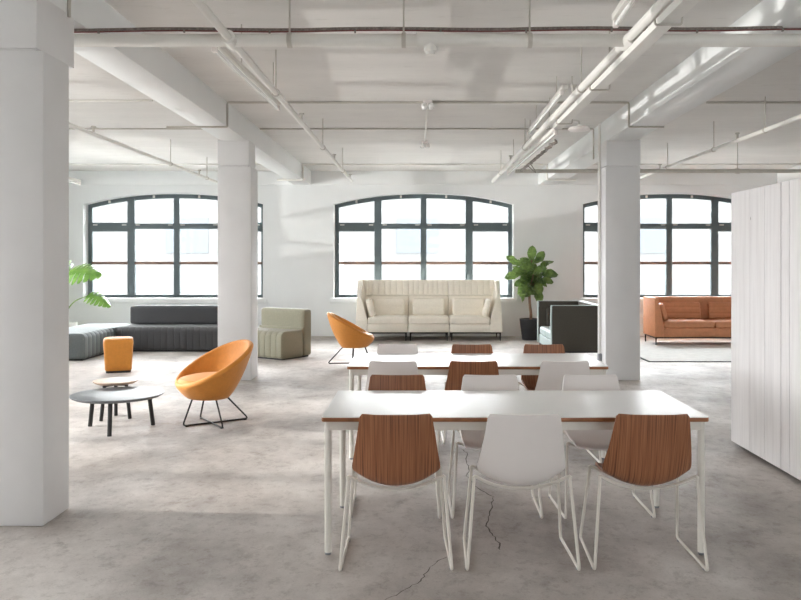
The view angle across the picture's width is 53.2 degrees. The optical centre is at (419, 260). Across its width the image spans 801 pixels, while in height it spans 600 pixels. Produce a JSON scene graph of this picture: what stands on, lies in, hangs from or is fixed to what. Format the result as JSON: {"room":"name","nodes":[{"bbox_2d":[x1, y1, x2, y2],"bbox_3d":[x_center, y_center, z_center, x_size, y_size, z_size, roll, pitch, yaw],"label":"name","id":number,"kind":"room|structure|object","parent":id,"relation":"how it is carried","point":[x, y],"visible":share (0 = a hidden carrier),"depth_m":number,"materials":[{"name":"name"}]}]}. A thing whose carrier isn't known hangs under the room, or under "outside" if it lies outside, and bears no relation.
{"room":"office lounge","nodes":[
{"label":"office lounge","id":0,"kind":"room"},
{"bbox_2d":[69,322,77,326],"bbox_3d":[-6.780,1.370,15.200,0.504,0.400,0.504,0,0,0],"label":"pot","id":1,"kind":"object","parent":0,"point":[71,324],"depth_m":15.14,"materials":[{"name":"white ceramic"}]},
{"bbox_2d":[0,336,800,599],"bbox_3d":[0.425,1.694,6.350,17.150,0.251,21.500,0,0,0],"label":"floor","id":2,"kind":"structure","parent":0,"point":[167,509],"depth_m":4.92,"materials":[{"name":"concrete"}]},
{"bbox_2d":[0,0,73,525],"bbox_3d":[-2.442,-0.011,4.989,0.435,3.163,0.522,0,0,0],"label":"pillar","id":3,"kind":"structure","parent":2,"relation":"on","point":[37,36],"depth_m":4.73,"materials":[{"name":"white paint"}]},
{"bbox_2d":[69,260,110,326],"bbox_3d":[-6.656,0.694,15.052,1.488,1.752,0.952,0,0,35],"label":"monstera","id":4,"kind":"object","parent":2,"relation":"on","point":[94,272],"visible":0.27,"depth_m":14.95,"materials":[{"name":"plant"}]},
{"bbox_2d":[69,327,113,360],"bbox_3d":[-5.690,1.355,13.178,0.850,0.430,1.235,0,0,0],"label":"ottoman","id":5,"kind":"object","parent":2,"relation":"on","point":[85,343],"visible":0.47,"depth_m":12.78,"materials":[{"name":"fabric"}]},
{"bbox_2d":[73,324,127,336],"bbox_3d":[-5.695,1.355,14.230,0.850,0.430,0.850,0,0,0],"label":"side table","id":6,"kind":"object","parent":2,"relation":"on","point":[113,326],"visible":0.23,"depth_m":14.14,"materials":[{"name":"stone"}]},
{"bbox_2d":[93,377,137,420],"bbox_3d":[-3.040,1.381,7.990,0.428,0.382,0.428,0,0,0],"label":"coffee table","id":7,"kind":"object","parent":2,"relation":"on","point":[114,381],"visible":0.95,"depth_m":7.95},
{"bbox_2d":[69,387,163,436],"bbox_3d":[-2.820,1.404,7.460,0.830,0.338,0.830,0,0,0],"label":"coffee table","id":8,"kind":"object","parent":2,"relation":"on","point":[110,396],"visible":1,"depth_m":7.40,"materials":[{"name":"grey wood"}]},
{"bbox_2d":[103,336,133,372],"bbox_3d":[-4.290,1.327,11.380,0.400,0.486,0.400,0,0,-21],"label":"stool","id":9,"kind":"object","parent":2,"relation":"on","point":[118,351],"visible":1,"depth_m":11.21,"materials":[{"name":"orange fabric"}]},
{"bbox_2d":[116,305,217,351],"bbox_3d":[-4.135,1.185,14.225,2.250,0.770,0.850,0,0,0],"label":"sofa","id":10,"kind":"object","parent":2,"relation":"on","point":[152,328],"visible":0.7,"depth_m":13.85,"materials":[{"name":"grey fabric"}]},
{"bbox_2d":[175,339,253,428],"bbox_3d":[-1.990,1.175,7.747,0.725,0.790,0.824,0,0,-35],"label":"tub chair","id":11,"kind":"object","parent":2,"relation":"on","point":[215,375],"visible":1,"depth_m":7.61,"materials":[{"name":"orange fabric"}]},
{"bbox_2d":[177,372,215,383],"bbox_3d":[-2.062,1.143,7.697,0.519,0.110,0.520,0,0,-35],"label":"seat cushion","id":12,"kind":"object","parent":11,"relation":"on","point":[183,377],"depth_m":7.60,"materials":[{"name":"orange fabric"}]},
{"bbox_2d":[218,140,257,379],"bbox_3d":[-2.439,-0.011,10.725,0.442,3.163,0.430,0,0,0],"label":"pillar","id":13,"kind":"structure","parent":2,"relation":"on","point":[237,173],"depth_m":10.51,"materials":[{"name":"white paint"}]},
{"bbox_2d":[258,307,310,359],"bbox_3d":[-2.388,1.180,13.174,1.000,0.780,0.705,0,0,35],"label":"sofa","id":14,"kind":"object","parent":2,"relation":"on","point":[283,333],"visible":0.87,"depth_m":13.02,"materials":[{"name":"beige fabric"}]},
{"bbox_2d":[327,312,373,363],"bbox_3d":[-1.062,1.175,12.249,0.725,0.790,0.824,0,0,-6],"label":"tub chair","id":15,"kind":"object","parent":2,"relation":"on","point":[347,334],"visible":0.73,"depth_m":12.01,"materials":[{"name":"orange fabric"}]},
{"bbox_2d":[365,361,418,389],"bbox_3d":[-0.207,1.167,6.377,0.588,0.806,0.542,0,0,0],"label":"dining chair","id":16,"kind":"object","parent":2,"relation":"on","point":[375,367],"visible":0.2,"depth_m":6.12,"materials":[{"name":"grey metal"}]},
{"bbox_2d":[338,414,453,570],"bbox_3d":[-0.125,1.167,4.257,0.588,0.806,0.542,0,0,-1],"label":"dining chair","id":17,"kind":"object","parent":2,"relation":"on","point":[391,450],"visible":1,"depth_m":4.04,"materials":[{"name":"brown wood"}]},
{"bbox_2d":[352,375,440,518],"bbox_3d":[-0.153,1.167,5.123,0.588,0.806,0.542,0,0,0],"label":"dining chair","id":18,"kind":"object","parent":2,"relation":"on","point":[377,382],"visible":0.19,"depth_m":5.37,"materials":[{"name":"brown wood"}]},
{"bbox_2d":[377,344,425,382],"bbox_3d":[-0.206,1.167,7.093,0.588,0.806,0.542,0,0,0],"label":"dining chair","id":19,"kind":"object","parent":2,"relation":"on","point":[382,348],"visible":0.12,"depth_m":7.34,"materials":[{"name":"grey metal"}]},
{"bbox_2d":[355,280,502,340],"bbox_3d":[0.175,0.980,16.140,2.899,1.180,0.831,0,0,0],"label":"sofa","id":20,"kind":"object","parent":2,"relation":"on","point":[383,306],"visible":1,"depth_m":16.27,"materials":[{"name":"beige fabric"}]},
{"bbox_2d":[366,299,375,316],"bbox_3d":[-0.990,0.940,16.100,0.184,0.355,0.420,0,0,0],"label":"cushion","id":21,"kind":"object","parent":20,"relation":"on","point":[371,306],"depth_m":15.91,"materials":[{"name":"beige fabric"}]},
{"bbox_2d":[368,315,407,323],"bbox_3d":[-0.635,1.179,16.080,0.794,0.188,0.680,0,0,0],"label":"seat cushion","id":22,"kind":"object","parent":20,"relation":"on","point":[372,319],"depth_m":15.74,"materials":[{"name":"beige fabric"}]},
{"bbox_2d":[373,298,403,314],"bbox_3d":[-0.635,0.940,16.340,0.630,0.360,0.176,0,0,0],"label":"cushion","id":23,"kind":"object","parent":20,"relation":"on","point":[383,306],"depth_m":16.28,"materials":[{"name":"beige fabric"}]},
{"bbox_2d":[408,315,448,323],"bbox_3d":[0.172,1.179,16.080,0.809,0.188,0.680,0,0,0],"label":"seat cushion","id":24,"kind":"object","parent":20,"relation":"on","point":[413,319],"depth_m":15.74,"materials":[{"name":"beige fabric"}]},
{"bbox_2d":[413,298,443,314],"bbox_3d":[0.172,0.940,16.340,0.645,0.360,0.176,0,0,0],"label":"cushion","id":25,"kind":"object","parent":20,"relation":"on","point":[421,306],"depth_m":16.28,"materials":[{"name":"beige fabric"}]},
{"bbox_2d":[452,298,483,314],"bbox_3d":[0.983,0.940,16.340,0.635,0.360,0.176,0,0,0],"label":"cushion","id":26,"kind":"object","parent":20,"relation":"on","point":[460,306],"depth_m":16.28,"materials":[{"name":"beige fabric"}]},
{"bbox_2d":[449,315,489,323],"bbox_3d":[0.983,1.179,16.080,0.799,0.188,0.680,0,0,0],"label":"seat cushion","id":27,"kind":"object","parent":20,"relation":"on","point":[453,319],"depth_m":15.74,"materials":[{"name":"beige fabric"}]},
{"bbox_2d":[482,299,491,316],"bbox_3d":[1.340,0.940,16.100,0.184,0.355,0.420,0,0,0],"label":"cushion","id":28,"kind":"object","parent":20,"relation":"on","point":[486,305],"depth_m":15.91,"materials":[{"name":"beige fabric"}]},
{"bbox_2d":[440,344,492,443],"bbox_3d":[0.477,1.167,7.093,0.588,0.806,0.542,0,0,0],"label":"dining chair","id":29,"kind":"object","parent":2,"relation":"on","point":[456,348],"visible":0.23,"depth_m":7.34,"materials":[{"name":"brown wood"}]},
{"bbox_2d":[436,361,498,451],"bbox_3d":[0.410,1.167,6.377,0.588,0.806,0.542,0,0,0],"label":"dining chair","id":30,"kind":"object","parent":2,"relation":"on","point":[457,370],"visible":0.3,"depth_m":6.12,"materials":[{"name":"brown wood"}]},
{"bbox_2d":[347,353,607,459],"bbox_3d":[0.457,1.200,6.745,2.066,0.740,0.880,0,0,0],"label":"dining table","id":31,"kind":"object","parent":2,"relation":"on","point":[427,363],"visible":0.57,"depth_m":6.67,"materials":[{"name":"white laminate"}]},
{"bbox_2d":[447,375,542,518],"bbox_3d":[0.470,1.167,5.123,0.588,0.806,0.542,0,0,0],"label":"dining chair","id":32,"kind":"object","parent":2,"relation":"on","point":[471,439],"visible":0.37,"depth_m":5.32,"materials":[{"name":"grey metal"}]},
{"bbox_2d":[321,390,708,554],"bbox_3d":[0.507,1.200,4.690,2.066,0.740,0.880,0,0,0],"label":"dining table","id":33,"kind":"object","parent":2,"relation":"on","point":[449,409],"visible":0.84,"depth_m":4.50,"materials":[{"name":"white laminate"}]},
{"bbox_2d":[463,414,580,570],"bbox_3d":[0.522,1.167,4.257,0.588,0.806,0.542,0,0,0],"label":"dining chair","id":34,"kind":"object","parent":2,"relation":"on","point":[517,450],"visible":1,"depth_m":4.04,"materials":[{"name":"white plastic"}]},
{"bbox_2d":[505,245,557,340],"bbox_3d":[2.216,0.628,15.952,1.086,1.883,0.699,0,0,0],"label":"fiddle leaf fig","id":35,"kind":"object","parent":2,"relation":"on","point":[531,282],"visible":1,"depth_m":15.83,"materials":[{"name":"plant"}]},
{"bbox_2d":[518,344,564,389],"bbox_3d":[1.138,1.167,7.093,0.588,0.806,0.542,0,0,0],"label":"dining chair","id":36,"kind":"object","parent":2,"relation":"on","point":[529,382],"visible":0.18,"depth_m":7.33,"materials":[{"name":"brown wood"}]},
{"bbox_2d":[537,301,597,352],"bbox_3d":[2.448,1.131,13.230,0.804,0.878,1.500,0,0,0],"label":"loveseat","id":37,"kind":"object","parent":2,"relation":"on","point":[572,324],"visible":0.99,"depth_m":12.48,"materials":[{"name":"dark grey-green fabric"},{"name":"pale teal leather"},{"name":"dark metal"}]},
{"bbox_2d":[540,326,549,336],"bbox_3d":[2.390,1.196,13.545,0.640,0.177,0.624,0,0,0],"label":"seat cushion","id":38,"kind":"object","parent":37,"relation":"on","point":[543,329],"depth_m":13.52,"materials":[{"name":"grey fabric"}]},
{"bbox_2d":[546,308,549,325],"bbox_3d":[2.386,0.970,13.825,0.400,0.326,0.184,0,0,0],"label":"cushion","id":39,"kind":"object","parent":37,"relation":"on","point":[547,309],"depth_m":13.80,"materials":[{"name":"fabric"}]},
{"bbox_2d":[546,329,549,338],"bbox_3d":[2.390,1.196,12.915,0.640,0.177,0.624,0,0,0],"label":"seat cushion","id":40,"kind":"object","parent":37,"relation":"on","point":[547,330],"depth_m":12.99,"materials":[{"name":"grey fabric"}]},
{"bbox_2d":[535,361,601,462],"bbox_3d":[1.110,1.167,6.377,0.588,0.806,0.542,0,0,0],"label":"dining chair","id":41,"kind":"object","parent":2,"relation":"on","point":[551,373],"visible":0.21,"depth_m":6.13,"materials":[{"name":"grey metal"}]},
{"bbox_2d":[548,374,655,518],"bbox_3d":[1.150,1.167,5.123,0.588,0.806,0.542,0,0,-1],"label":"dining chair","id":42,"kind":"object","parent":2,"relation":"on","point":[598,440],"visible":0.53,"depth_m":5.26,"materials":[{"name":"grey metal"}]},
{"bbox_2d":[597,123,640,379],"bbox_3d":[2.645,-0.140,10.745,0.510,3.420,0.470,0,0,0],"label":"pillar","id":43,"kind":"structure","parent":2,"relation":"on","point":[619,162],"depth_m":10.51,"materials":[{"name":"white paint"}]},
{"bbox_2d":[579,414,708,570],"bbox_3d":[1.172,1.167,4.257,0.588,0.806,0.542,0,0,2],"label":"dining chair","id":44,"kind":"object","parent":2,"relation":"on","point":[643,450],"visible":1,"depth_m":4.04,"materials":[{"name":"brown wood"}]},
{"bbox_2d":[640,337,730,361],"bbox_3d":[5.390,1.563,14.420,3.680,0.013,4.020,0,0,0],"label":"rug","id":45,"kind":"object","parent":2,"relation":"on","point":[666,349],"visible":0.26,"depth_m":14.08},
{"bbox_2d":[643,296,730,344],"bbox_3d":[5.465,1.120,15.170,2.250,0.875,0.780,0,0,0],"label":"leather sofa","id":46,"kind":"object","parent":45,"relation":"on","point":[663,316],"visible":0.64,"depth_m":15.13,"materials":[{"name":"leather"}]},
{"bbox_2d":[659,303,667,320],"bbox_3d":[4.545,0.958,15.108,0.184,0.326,0.400,0,0,0],"label":"cushion","id":47,"kind":"object","parent":46,"relation":"on","point":[662,305],"depth_m":14.91,"materials":[{"name":"brown leather"}]},
{"bbox_2d":[659,302,700,318],"bbox_3d":[4.987,0.958,15.390,0.795,0.335,0.183,0,0,0],"label":"cushion","id":48,"kind":"object","parent":46,"relation":"on","point":[674,310],"depth_m":15.32,"materials":[{"name":"brown leather"}]},
{"bbox_2d":[663,319,714,327],"bbox_3d":[4.987,1.183,15.110,0.949,0.179,0.620,0,0,0],"label":"seat cushion","id":49,"kind":"object","parent":46,"relation":"on","point":[667,323],"depth_m":14.80,"materials":[{"name":"brown leather"}]},
{"bbox_2d":[706,319,730,327],"bbox_3d":[5.942,1.183,15.110,0.949,0.179,0.620,0,0,0],"label":"seat cushion","id":50,"kind":"object","parent":46,"relation":"on","point":[716,323],"depth_m":14.81,"materials":[{"name":"brown leather"}]},
{"bbox_2d":[707,302,730,318],"bbox_3d":[5.942,0.958,15.390,0.795,0.335,0.183,0,0,0],"label":"cushion","id":51,"kind":"object","parent":46,"relation":"on","point":[715,310],"depth_m":15.32,"materials":[{"name":"brown leather"}]},
{"bbox_2d":[731,182,786,472],"bbox_3d":[2.970,0.495,6.370,0.620,2.150,0.936,0,0,0],"label":"partition wall","id":52,"kind":"structure","parent":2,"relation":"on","point":[755,212],"depth_m":6.34,"materials":[{"name":"white wood"}]},
{"bbox_2d":[781,178,800,480],"bbox_3d":[2.970,0.495,5.425,0.620,2.150,0.936,0,0,0],"label":"partition wall","id":53,"kind":"structure","parent":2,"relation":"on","point":[791,189],"depth_m":5.73,"materials":[{"name":"white wood"}]},
{"bbox_2d":[69,185,765,335],"bbox_3d":[0.425,-0.150,16.900,17.150,3.440,0.400,0,0,0],"label":"wall","id":54,"kind":"structure","parent":0,"point":[299,220],"depth_m":16.70,"materials":[{"name":"white paint"}]},
{"bbox_2d":[79,194,265,302],"bbox_3d":[-5.157,-0.275,16.845,3.895,2.310,0.390,0,0,0],"label":"window","id":55,"kind":"structure","parent":54,"relation":"in","point":[130,227],"depth_m":16.95,"materials":[{"name":"metal"}]},
{"bbox_2d":[69,171,776,184],"bbox_3d":[0.425,-1.738,16.675,16.350,0.303,0.070,0,0,0],"label":"beam","id":56,"kind":"structure","parent":54,"relation":"attached to","point":[86,177],"depth_m":16.64,"materials":[{"name":"white paint"}]},
{"bbox_2d":[330,194,516,302],"bbox_3d":[0.075,-0.275,16.845,3.895,2.310,0.390,0,0,0],"label":"window","id":57,"kind":"structure","parent":54,"relation":"in","point":[377,226],"depth_m":16.95,"materials":[{"name":"metal"}]},
{"bbox_2d":[580,194,730,302],"bbox_3d":[5.280,-0.275,16.845,3.895,2.310,0.390,0,0,0],"label":"window","id":58,"kind":"structure","parent":54,"relation":"in","point":[714,226],"depth_m":16.95,"materials":[{"name":"dark metal"},{"name":"glass"},{"name":"white paint"}]},
{"bbox_2d":[69,0,800,170],"bbox_3d":[0.425,-1.995,6.350,17.150,0.250,21.500,0,0,0],"label":"ceiling","id":59,"kind":"structure","parent":0,"point":[304,74],"depth_m":9.04,"materials":[{"name":"paint"}]},
{"bbox_2d":[69,177,80,184],"bbox_3d":[-5.910,-1.595,12.750,0.050,0.551,2.300,0,0,0],"label":"tube light","id":60,"kind":"object","parent":59,"relation":"hanging from","point":[70,178],"visible":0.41,"depth_m":13.67,"materials":[{"name":"white paint"}]},
{"bbox_2d":[69,100,152,101],"bbox_3d":[-5.350,-1.858,9.280,4.500,0.032,0.032,0,0,0],"label":"conduit","id":61,"kind":"object","parent":59,"relation":"attached to","point":[69,100],"visible":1,"depth_m":9.27,"materials":[{"name":"white metal"}]},
{"bbox_2d":[69,128,202,129],"bbox_3d":[-5.120,-1.858,11.250,4.960,0.020,0.020,0,0,0],"label":"conduit","id":62,"kind":"object","parent":59,"relation":"attached to","point":[69,128],"visible":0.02,"depth_m":11.25,"materials":[{"name":"grey metal"}]},
{"bbox_2d":[69,122,217,182],"bbox_3d":[-3.835,-1.665,10.350,0.064,0.410,9.500,0,0,0],"label":"pipe","id":63,"kind":"object","parent":59,"relation":"hanging from","point":[92,133],"visible":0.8,"depth_m":10.72,"materials":[{"name":"white metal"}]},
{"bbox_2d":[69,164,260,164],"bbox_3d":[-5.130,-1.858,15.400,4.940,0.028,0.028,0,0,0],"label":"conduit","id":64,"kind":"object","parent":59,"relation":"attached to","point":[69,164],"visible":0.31,"depth_m":15.39,"materials":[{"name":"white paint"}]},
{"bbox_2d":[48,0,310,184],"bbox_3d":[-2.445,-1.736,6.350,0.350,0.307,20.700,0,0,0],"label":"ceiling beam","id":65,"kind":"structure","parent":59,"relation":"attached to","point":[152,71],"depth_m":7.58,"materials":[{"name":"white paint"}]},
{"bbox_2d":[67,0,70,16],"bbox_3d":[-2.258,-1.710,5.150,0.022,0.279,0.022,0,0,22],"label":"conduit","id":66,"kind":"object","parent":65,"relation":"attached to","point":[68,1],"visible":1,"depth_m":5.14,"materials":[{"name":"white metal"}]},
{"bbox_2d":[211,24,280,110],"bbox_3d":[-1.403,-1.662,6.650,0.051,0.416,2.201,0,0,1],"label":"tube light","id":67,"kind":"object","parent":59,"relation":"hanging from","point":[223,53],"visible":0.73,"depth_m":6.42,"materials":[{"name":"white paint"}]},
{"bbox_2d":[191,0,352,181],"bbox_3d":[-1.275,-1.658,8.200,0.092,0.425,13.400,0,0,0],"label":"pipe","id":68,"kind":"object","parent":59,"relation":"hanging from","point":[228,37],"visible":0.98,"depth_m":6.31,"materials":[{"name":"white metal"}]},
{"bbox_2d":[166,102,663,127],"bbox_3d":[-0.055,-1.714,9.380,5.830,0.311,0.024,0,0,0],"label":"conduit","id":69,"kind":"object","parent":59,"relation":"attached to","point":[628,103],"visible":0.98,"depth_m":9.37,"materials":[{"name":"grey metal"}]},
{"bbox_2d":[420,141,429,148],"bbox_3d":[0.075,-1.815,12.485,0.152,0.115,0.109,0,0,0],"label":"emergency light","id":70,"kind":"object","parent":59,"relation":"attached to","point":[427,145],"visible":0.98,"depth_m":12.45,"materials":[{"name":"white plastic"}]},
{"bbox_2d":[424,105,427,141],"bbox_3d":[0.083,-1.858,10.955,0.022,0.022,3.090,0,0,0],"label":"conduit","id":71,"kind":"object","parent":59,"relation":"attached to","point":[427,105],"visible":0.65,"depth_m":10.79,"materials":[{"name":"white metal"}]},
{"bbox_2d":[277,164,575,180],"bbox_3d":[0.125,-1.710,15.400,5.750,0.341,0.044,0,0,0],"label":"conduit","id":72,"kind":"object","parent":59,"relation":"attached to","point":[303,165],"visible":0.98,"depth_m":15.38,"materials":[{"name":"white metal"}]},
{"bbox_2d":[260,128,593,158],"bbox_3d":[0.101,-1.649,11.250,4.701,0.439,0.022,0,0,0],"label":"conduit","id":73,"kind":"object","parent":59,"relation":"attached to","point":[260,128],"visible":1,"depth_m":11.24,"materials":[{"name":"grey metal"}]},
{"bbox_2d":[421,100,433,109],"bbox_3d":[0.090,-1.815,9.315,0.152,0.115,0.109,0,0,0],"label":"emergency light","id":74,"kind":"object","parent":59,"relation":"attached to","point":[425,103],"visible":1,"depth_m":9.29,"materials":[{"name":"white plastic"}]},
{"bbox_2d":[74,0,800,55],"bbox_3d":[0.400,-1.631,5.420,16.200,0.478,0.148,0,0,0],"label":"pipe","id":75,"kind":"object","parent":59,"relation":"hanging from","point":[430,42],"visible":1,"depth_m":5.39,"materials":[{"name":"white metal"}]},
{"bbox_2d":[74,26,800,33],"bbox_3d":[0.400,-1.571,5.436,16.200,0.081,0.030,0,0,0],"label":"cable","id":76,"kind":"object","parent":75,"relation":"on","point":[560,28],"visible":0.86,"depth_m":5.43,"materials":[{"name":"metal"}]},
{"bbox_2d":[507,98,557,174],"bbox_3d":[1.458,-1.627,10.825,0.051,0.486,4.151,0,0,-1],"label":"tube light","id":77,"kind":"object","parent":59,"relation":"hanging from","point":[550,134],"visible":0.91,"depth_m":10.23,"materials":[{"name":"white paint"}]},
{"bbox_2d":[520,139,557,172],"bbox_3d":[1.567,-1.310,10.494,0.157,0.132,2.994,0,0,0],"label":"loose cable","id":78,"kind":"object","parent":77,"relation":"hanging from","point":[555,140],"visible":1,"depth_m":10.25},
{"bbox_2d":[527,76,567,134],"bbox_3d":[1.381,-1.727,8.850,0.078,0.286,2.500,0,0,0],"label":"tube light","id":79,"kind":"object","parent":59,"relation":"hanging from","point":[562,90],"visible":1,"depth_m":8.44,"materials":[{"name":"white paint"}]},
{"bbox_2d":[491,0,672,182],"bbox_3d":[1.400,-1.656,8.200,0.108,0.429,13.400,0,0,0],"label":"pipe","id":80,"kind":"object","parent":59,"relation":"hanging from","point":[659,6],"visible":0.92,"depth_m":6.25,"materials":[{"name":"white metal"}]},
{"bbox_2d":[612,0,635,27],"bbox_3d":[1.215,-1.692,3.800,0.051,0.356,2.802,0,0,2],"label":"tube light","id":81,"kind":"object","parent":59,"relation":"hanging from","point":[624,6],"visible":1,"depth_m":4.96,"materials":[{"name":"white paint"}]},
{"bbox_2d":[553,0,699,128],"bbox_3d":[1.460,-1.626,5.000,0.172,0.488,7.000,0,0,0],"label":"cable tray","id":82,"kind":"object","parent":59,"relation":"hanging from","point":[677,9],"visible":0.96,"depth_m":5.47,"materials":[{"name":"white paint"}]},
{"bbox_2d":[568,120,589,131],"bbox_3d":[1.660,-1.412,8.350,0.230,0.116,0.230,0,0,44],"label":"ceiling speaker","id":83,"kind":"object","parent":82,"relation":"hanging from","point":[579,128],"visible":0.98,"depth_m":8.29,"materials":[{"name":"white plastic"}]},
{"bbox_2d":[515,143,800,173],"bbox_3d":[4.450,-1.623,12.600,5.900,0.493,0.080,0,0,0],"label":"pipe","id":84,"kind":"object","parent":59,"relation":"hanging from","point":[736,171],"visible":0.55,"depth_m":12.58,"materials":[{"name":"grey metal"}]},
{"bbox_2d":[538,0,800,184],"bbox_3d":[2.653,-1.736,6.350,0.386,0.307,20.700,0,0,0],"label":"ceiling beam","id":85,"kind":"structure","parent":59,"relation":"attached to","point":[708,72],"depth_m":7.50,"materials":[{"name":"white paint"}]},
{"bbox_2d":[593,164,800,164],"bbox_3d":[5.135,-1.858,15.400,4.530,0.028,0.028,0,0,0],"label":"conduit","id":86,"kind":"object","parent":59,"relation":"attached to","point":[593,164],"visible":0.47,"depth_m":15.39,"materials":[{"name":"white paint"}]},
{"bbox_2d":[640,97,800,178],"bbox_3d":[3.930,-1.664,10.100,0.068,0.412,9.000,0,0,0],"label":"pipe","id":87,"kind":"object","parent":59,"relation":"hanging from","point":[765,129],"visible":0.93,"depth_m":9.97,"materials":[{"name":"white metal"}]},
{"bbox_2d":[706,102,800,103],"bbox_3d":[5.330,-1.858,9.380,3.940,0.024,0.024,0,0,0],"label":"conduit","id":88,"kind":"object","parent":59,"relation":"attached to","point":[706,102],"visible":1,"depth_m":9.38,"materials":[{"name":"white metal"}]},
{"bbox_2d":[777,165,800,182],"bbox_3d":[7.640,-1.736,6.350,0.420,0.307,20.700,0,0,0],"label":"ceiling beam","id":89,"kind":"structure","parent":59,"relation":"attached to","point":[781,177],"depth_m":16.13,"materials":[{"name":"white paint"}]},
{"bbox_2d":[519,318,536,340],"bbox_3d":[2.200,1.360,15.950,0.436,0.420,0.436,0,0,0],"label":"pot","id":90,"kind":"object","parent":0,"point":[528,326],"depth_m":15.78,"materials":[{"name":"black ceramic"}]},
{"label":"outside","id":91,"kind":"structure","parent":0,"visible":0},
{"bbox_3d":[0.000,5.670,40.000,240.000,0.200,240.000,0,0,0],"label":"street","id":92,"kind":"object","parent":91,"visible":0},
{"bbox_2d":[339,243,345,293],"bbox_3d":[-2.550,2.495,26.000,0.320,6.150,0.320,0,0,0],"label":"street lamp","id":93,"kind":"object","parent":92,"relation":"on","point":[342,247],"visible":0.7,"depth_m":25.95,"materials":[{"name":"grey paint"}]},
{"bbox_2d":[94,199,730,293],"bbox_3d":[0.000,0.920,36.985,64.000,9.300,6.030,0,0,0],"label":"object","id":94,"kind":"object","parent":92,"relation":"on","point":[152,245],"visible":0.2,"depth_m":34.00,"materials":[{"name":"glass"}]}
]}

